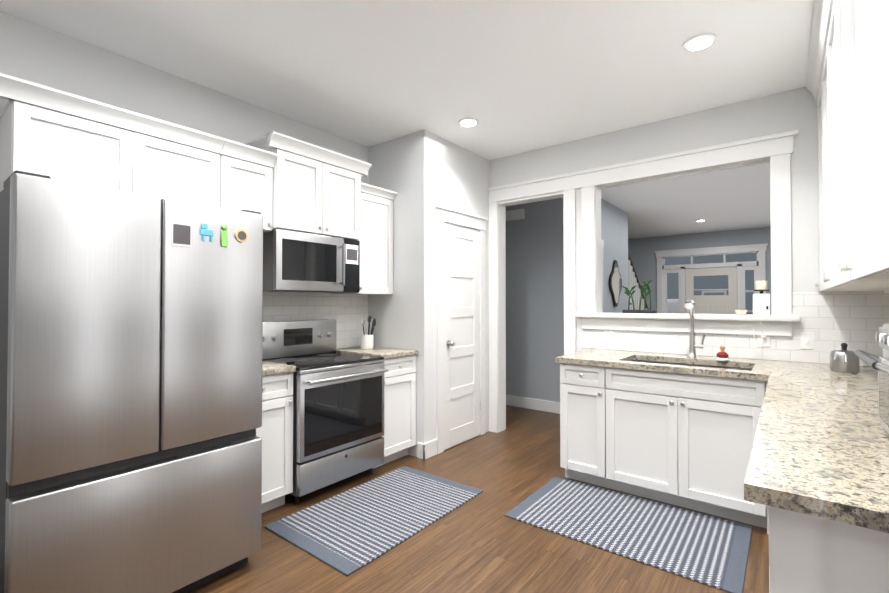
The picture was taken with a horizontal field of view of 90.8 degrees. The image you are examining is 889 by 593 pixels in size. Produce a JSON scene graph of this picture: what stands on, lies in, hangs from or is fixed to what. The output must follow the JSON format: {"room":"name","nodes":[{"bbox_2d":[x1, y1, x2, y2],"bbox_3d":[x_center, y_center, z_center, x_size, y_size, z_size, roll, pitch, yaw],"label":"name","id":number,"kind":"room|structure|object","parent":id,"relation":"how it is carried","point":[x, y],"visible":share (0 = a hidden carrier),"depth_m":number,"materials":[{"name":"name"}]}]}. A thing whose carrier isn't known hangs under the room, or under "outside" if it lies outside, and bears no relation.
{"room":"kitchen","nodes":[
{"label":"kitchen","id":0,"kind":"room"},
{"bbox_2d":[0,11,367,348],"bbox_3d":[-2.295,-0.047,2.310,0.140,2.830,4.900,-1,-1,38],"label":"wall","id":1,"kind":"structure","parent":0,"point":[36,53],"depth_m":2.71,"materials":[{"name":"grey paint"}]},
{"bbox_2d":[0,73,224,206],"bbox_3d":[-1.833,-0.722,2.454,0.416,0.525,1.000,-1,-1,38],"label":"upper cabinet","id":2,"kind":"object","parent":1,"relation":"attached to","point":[53,133],"visible":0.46,"depth_m":2.28,"materials":[{"name":"white wood"}]},
{"bbox_2d":[220,139,277,232],"bbox_3d":[-1.415,-0.715,2.990,0.416,0.525,0.355,-1,-1,38],"label":"upper cabinet","id":3,"kind":"object","parent":1,"relation":"attached to","point":[246,177],"visible":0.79,"depth_m":2.90,"materials":[{"name":"white wood"}]},
{"bbox_2d":[245,131,371,239],"bbox_3d":[-1.054,-0.785,3.420,0.456,0.633,0.880,-1,-1,38],"label":"upper cabinet","id":4,"kind":"object","parent":1,"relation":"attached to","point":[316,189],"visible":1,"depth_m":3.26,"materials":[{"name":"white wood"}]},
{"bbox_2d":[263,229,359,292],"bbox_3d":[-1.059,-0.248,3.417,0.444,0.432,0.754,-1,-1,38],"label":"microwave","id":5,"kind":"object","parent":4,"relation":"attached to","point":[294,261],"visible":0.98,"depth_m":3.22,"materials":[{"name":"metal"}]},
{"bbox_2d":[263,292,367,348],"bbox_3d":[-1.242,0.212,3.540,0.004,0.494,1.659,-1,-1,38],"label":"backsplash","id":6,"kind":"structure","parent":1,"relation":"attached to","point":[348,313],"depth_m":3.81,"materials":[{"name":"white tile"}]},
{"bbox_2d":[331,182,397,294],"bbox_3d":[-0.709,-0.480,3.908,0.396,0.920,0.434,-1,-1,38],"label":"upper cabinet","id":7,"kind":"object","parent":1,"relation":"attached to","point":[376,259],"visible":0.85,"depth_m":3.84,"materials":[{"name":"white wood"}]},
{"bbox_2d":[0,0,813,238],"bbox_3d":[1.415,-1.481,4.535,6.600,0.100,12.940,-1,-1,38],"label":"ceiling","id":8,"kind":"structure","parent":0,"point":[513,77],"depth_m":2.74,"materials":[{"name":"white paint"}]},
{"bbox_2d":[458,118,478,126],"bbox_3d":[0.196,-1.435,3.621,0.170,0.015,0.170,-1,-1,38],"label":"recessed light","id":9,"kind":"object","parent":8,"relation":"in","point":[467,122],"visible":0.96,"depth_m":3.60,"materials":[{"name":"white plastic"}]},
{"bbox_2d":[683,33,716,51],"bbox_3d":[1.459,-1.451,2.509,0.170,0.015,0.170,-1,-1,38],"label":"recessed light","id":10,"kind":"object","parent":8,"relation":"in","point":[699,42],"visible":0.88,"depth_m":2.49,"materials":[{"name":"white plastic"}]},
{"bbox_2d":[368,129,488,456],"bbox_3d":[-0.143,-0.017,4.493,0.850,2.830,1.190,-1,-1,38],"label":"wall block","id":11,"kind":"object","parent":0,"point":[422,173],"visible":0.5,"depth_m":3.91,"materials":[{"name":"grey paint"}]},
{"bbox_2d":[434,204,489,453],"bbox_3d":[0.181,0.292,4.180,0.038,2.205,0.830,-1,-1,38],"label":"door frame","id":12,"kind":"structure","parent":11,"relation":"attached to","point":[443,213],"depth_m":3.95,"materials":[{"name":"white wood"}]},
{"bbox_2d":[444,224,480,449],"bbox_3d":[0.202,0.366,4.170,0.080,2.033,0.606,-1,-1,38],"label":"pantry door","id":13,"kind":"structure","parent":11,"relation":"attached to","point":[462,406],"depth_m":4.17,"materials":[{"name":"white wood"}]},
{"bbox_2d":[186,405,768,592],"bbox_3d":[1.434,1.429,4.518,6.600,0.060,13.000,-1,-1,38],"label":"floor","id":14,"kind":"structure","parent":0,"point":[481,542],"depth_m":2.33,"materials":[{"name":"brown wood"}]},
{"bbox_2d":[0,170,262,592],"bbox_3d":[-1.568,0.466,2.144,0.922,1.800,0.937,-1,-1,38],"label":"fridge","id":15,"kind":"object","parent":14,"relation":"on","point":[131,330],"visible":1,"depth_m":1.77,"materials":[{"name":"grey metal"}]},
{"bbox_2d":[256,361,295,512],"bbox_3d":[-1.351,0.913,2.865,0.642,0.925,0.437,-1,-1,38],"label":"base cabinet","id":16,"kind":"object","parent":14,"relation":"on","point":[274,432],"visible":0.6,"depth_m":2.78,"materials":[{"name":"white wood"}]},
{"bbox_2d":[262,319,387,503],"bbox_3d":[-0.928,0.787,3.300,0.724,1.190,0.754,-1,-1,38],"label":"range","id":17,"kind":"object","parent":14,"relation":"on","point":[338,415],"visible":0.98,"depth_m":3.14,"materials":[{"name":"metal"}]},
{"bbox_2d":[264,466,482,575],"bbox_3d":[-0.398,1.371,2.853,0.760,0.008,1.220,-1,-1,38],"label":"area rug","id":18,"kind":"object","parent":14,"relation":"on","point":[350,531],"visible":1,"depth_m":2.72,"materials":[{"name":"grey fabric"}]},
{"bbox_2d":[336,346,417,467],"bbox_3d":[-0.612,0.927,3.812,0.642,0.925,0.434,-1,-1,38],"label":"base cabinet","id":19,"kind":"object","parent":14,"relation":"on","point":[399,436],"visible":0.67,"depth_m":3.67,"materials":[{"name":"white wood"}]},
{"bbox_2d":[360,316,375,348],"bbox_3d":[-0.675,0.315,3.903,0.146,0.298,0.187,-1,-1,38],"label":"utensil crock","id":20,"kind":"object","parent":19,"relation":"on","point":[366,341],"visible":1,"depth_m":3.86,"materials":[{"name":"white ceramic"}]},
{"bbox_2d":[506,395,559,413],"bbox_3d":[0.973,1.346,5.591,1.236,0.135,0.016,-1,-1,38],"label":"baseboard","id":21,"kind":"structure","parent":14,"relation":"on","point":[517,401],"depth_m":5.47,"materials":[{"name":"white wood"}]},
{"bbox_2d":[505,476,752,592],"bbox_3d":[1.101,1.369,2.673,1.235,0.008,0.780,-1,-1,38],"label":"area rug","id":22,"kind":"object","parent":14,"relation":"on","point":[709,550],"visible":0.95,"depth_m":2.56,"materials":[{"name":"grey fabric"}]},
{"bbox_2d":[628,252,648,309],"bbox_3d":[3.252,0.284,8.420,1.050,2.339,1.956,-1,-1,38],"label":"staircase","id":23,"kind":"structure","parent":14,"relation":"on","point":[633,280],"depth_m":7.83,"materials":[{"name":"white wood"}]},
{"bbox_2d":[555,349,877,533],"bbox_3d":[1.851,0.915,2.992,1.969,0.925,0.797,-1,-1,38],"label":"base cabinet","id":24,"kind":"object","parent":14,"relation":"on","point":[675,429],"visible":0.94,"depth_m":2.87,"materials":[{"name":"white wood"}]},
{"bbox_2d":[685,300,705,357],"bbox_3d":[1.848,0.239,3.228,0.123,0.431,0.174,-1,-1,38],"label":"faucet","id":25,"kind":"object","parent":24,"relation":"on","point":[690,307],"visible":1,"depth_m":3.27,"materials":[{"name":"silver metal"}]},
{"bbox_2d":[716,345,728,360],"bbox_3d":[1.967,0.400,3.102,0.076,0.107,0.076,-1,-1,38],"label":"soap dispenser","id":26,"kind":"object","parent":24,"relation":"on","point":[721,355],"visible":1,"depth_m":3.08,"materials":[{"name":"red plastic"}]},
{"bbox_2d":[830,343,859,372],"bbox_3d":[2.383,0.361,2.612,0.132,0.171,0.243,-1,-1,38],"label":"kettle","id":27,"kind":"object","parent":24,"relation":"on","point":[844,359],"visible":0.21,"depth_m":2.58,"materials":[{"name":"silver metal"}]},
{"bbox_2d":[744,375,888,592],"bbox_3d":[1.539,0.895,1.541,0.676,0.925,1.922,-1,-1,38],"label":"base cabinet","id":28,"kind":"object","parent":14,"relation":"on","point":[816,481],"visible":1,"depth_m":0.99,"materials":[{"name":"white stone"}]},
{"bbox_2d":[855,323,888,433],"bbox_3d":[1.370,0.226,1.135,0.419,0.400,0.461,-1,-1,38],"label":"espresso machine","id":29,"kind":"object","parent":28,"relation":"on","point":[880,364],"visible":1,"depth_m":1.30,"materials":[{"name":"silver metal"}]},
{"bbox_2d":[506,198,627,401],"bbox_3d":[1.189,0.020,7.119,2.720,2.830,2.630,-1,-1,38],"label":"wall block","id":30,"kind":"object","parent":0,"point":[534,292],"visible":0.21,"depth_m":5.54,"materials":[{"name":"grey paint"}]},
{"bbox_2d":[506,209,524,220],"bbox_3d":[0.905,-1.050,5.656,0.270,0.130,0.049,-1,-1,38],"label":"door chime","id":31,"kind":"object","parent":30,"relation":"attached to","point":[516,214],"visible":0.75,"depth_m":5.62,"materials":[{"name":"white plastic"}]},
{"bbox_2d":[609,260,621,306],"bbox_3d":[2.623,-0.200,6.720,0.032,0.719,0.580,-1,-1,38],"label":"mirror","id":32,"kind":"object","parent":30,"relation":"attached to","point":[615,284],"visible":1,"depth_m":6.67,"materials":[{"name":"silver metal"}]},
{"bbox_2d":[489,87,870,366],"bbox_3d":[2.065,-0.031,3.437,3.930,2.830,0.140,-1,-1,38],"label":"wall","id":33,"kind":"structure","parent":0,"point":[789,110],"depth_m":3.35,"materials":[{"name":"grey paint"}]},
{"bbox_2d":[604,330,612,338],"bbox_3d":[1.430,0.314,3.830,0.072,0.114,0.006,-1,-1,38],"label":"electrical outlet plate","id":34,"kind":"object","parent":33,"relation":"attached to","point":[607,333],"depth_m":3.83,"materials":[{"name":"white plastic"}]},
{"bbox_2d":[488,130,797,432],"bbox_3d":[1.501,0.125,3.862,2.535,2.530,0.202,-1,-1,38],"label":"door frame","id":35,"kind":"structure","parent":33,"relation":"attached to","point":[775,151],"depth_m":3.93,"materials":[{"name":"white wood"}]},
{"bbox_2d":[576,312,799,336],"bbox_3d":[1.881,0.213,3.571,1.570,0.145,0.270,-1,-1,38],"label":"trim","id":36,"kind":"structure","parent":33,"relation":"attached to","point":[772,325],"depth_m":3.40,"materials":[{"name":"white wood"}]},
{"bbox_2d":[622,280,656,312],"bbox_3d":[1.661,0.000,3.752,0.274,0.284,0.090,-1,-1,38],"label":"bamboo plant","id":37,"kind":"object","parent":36,"relation":"on","point":[629,293],"visible":1,"depth_m":3.72,"materials":[{"name":"green plant"}]},
{"bbox_2d":[735,310,746,314],"bbox_3d":[2.235,0.119,3.303,0.080,0.034,0.080,-1,-1,38],"label":"bowl","id":38,"kind":"object","parent":36,"relation":"on","point":[740,312],"visible":0.98,"depth_m":3.28,"materials":[{"name":"beige ceramic"}]},
{"bbox_2d":[753,280,770,314],"bbox_3d":[2.333,0.009,3.226,0.103,0.251,0.113,-1,-1,38],"label":"kitchen scale","id":39,"kind":"object","parent":36,"relation":"on","point":[761,303],"visible":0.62,"depth_m":3.19,"materials":[{"name":"white plastic"}]},
{"bbox_2d":[753,314,765,351],"bbox_3d":[2.267,0.265,3.155,0.077,0.275,0.111,-1,-1,38],"label":"cord","id":40,"kind":"object","parent":39,"relation":"attached to","point":[763,335],"visible":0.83,"depth_m":3.14,"materials":[{"name":"white plastic"}]},
{"bbox_2d":[582,291,888,365],"bbox_3d":[2.064,0.215,3.344,2.059,0.484,0.004,-1,-1,38],"label":"backsplash","id":41,"kind":"structure","parent":33,"relation":"attached to","point":[853,320],"depth_m":3.02,"materials":[{"name":"white tile"}]},
{"bbox_2d":[758,335,769,346],"bbox_3d":[2.298,0.305,3.154,0.072,0.114,0.006,-1,-1,38],"label":"electrical outlet plate","id":42,"kind":"object","parent":33,"relation":"attached to","point":[766,341],"depth_m":3.15,"materials":[{"name":"white plastic"}]},
{"bbox_2d":[800,332,813,348],"bbox_3d":[2.485,0.303,3.004,0.072,0.114,0.012,-1,-1,38],"label":"electrical outlet plate","id":43,"kind":"object","parent":33,"relation":"attached to","point":[806,340],"depth_m":3.00,"materials":[{"name":"white plastic"}]},
{"bbox_2d":[628,227,770,314],"bbox_3d":[5.351,0.054,9.561,6.280,2.830,0.140,-1,-1,38],"label":"wall","id":44,"kind":"structure","parent":0,"point":[642,253],"depth_m":9.63,"materials":[{"name":"grey paint"}]},
{"bbox_2d":[654,244,767,313],"bbox_3d":[5.599,0.216,9.308,2.060,2.500,0.150,-1,-1,38],"label":"door frame","id":45,"kind":"structure","parent":44,"relation":"attached to","point":[758,266],"depth_m":9.30,"materials":[{"name":"white wood"}]},
{"bbox_2d":[685,267,737,313],"bbox_3d":[5.621,0.421,9.261,0.940,2.063,0.133,-1,-1,38],"label":"front door","id":46,"kind":"structure","parent":44,"relation":"in","point":[715,304],"depth_m":9.25,"materials":[{"name":"white wood"}]},
{"bbox_3d":[1.103,-0.075,0.326,0.140,2.830,5.950,-1,-1,38],"label":"wall","id":47,"kind":"structure","parent":0,"visible":0},
{"bbox_2d":[814,68,821,290],"bbox_3d":[2.549,-0.745,2.649,0.418,1.416,0.513,-1,-1,38],"label":"upper cabinet","id":48,"kind":"object","parent":47,"relation":"attached to","point":[815,69],"depth_m":2.83,"materials":[{"name":"white wood"}]},
{"bbox_2d":[818,0,883,291],"bbox_3d":[2.147,-0.752,2.134,0.418,1.416,1.028,-1,-1,38],"label":"upper cabinet","id":49,"kind":"object","parent":47,"relation":"attached to","point":[827,85],"depth_m":2.56,"materials":[{"name":"white wood"}]},
{"bbox_2d":[830,0,888,287],"bbox_3d":[1.745,-0.759,1.619,0.418,1.416,0.513,-1,-1,38],"label":"upper cabinet","id":50,"kind":"object","parent":47,"relation":"attached to","point":[840,234],"depth_m":1.85,"materials":[{"name":"white wood"}]},
{"bbox_2d":[846,0,888,280],"bbox_3d":[1.407,-0.765,1.186,0.418,1.416,0.568,-1,-1,38],"label":"upper cabinet","id":51,"kind":"object","parent":47,"relation":"attached to","point":[855,121],"depth_m":1.48,"materials":[{"name":"white wood"}]},
{"bbox_2d":[858,0,888,279],"bbox_3d":[0.956,-0.773,0.607,0.418,1.416,1.135,-1,-1,38],"label":"upper cabinet","id":52,"kind":"object","parent":47,"relation":"attached to","point":[868,48],"depth_m":1.10,"materials":[{"name":"white wood"}]},
{"label":"outside","id":53,"kind":"structure","parent":0,"visible":0},
{"bbox_3d":[21.254,1.881,28.306,55.000,0.100,48.900,-1,-1,38],"label":"ground","id":54,"kind":"structure","parent":53,"visible":0},
{"bbox_2d":[667,299,678,312],"bbox_3d":[7.578,0.872,14.033,4.200,1.580,1.850,-1,-1,38],"label":"car","id":55,"kind":"object","parent":54,"relation":"on","point":[672,305],"depth_m":13.49,"materials":[{"name":"white"}]},
{"bbox_2d":[665,253,756,313],"bbox_3d":[17.400,-1.911,21.790,11.800,7.300,9.000,-1,-1,38],"label":"house","id":56,"kind":"structure","parent":54,"relation":"on","point":[712,282],"depth_m":20.48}
]}

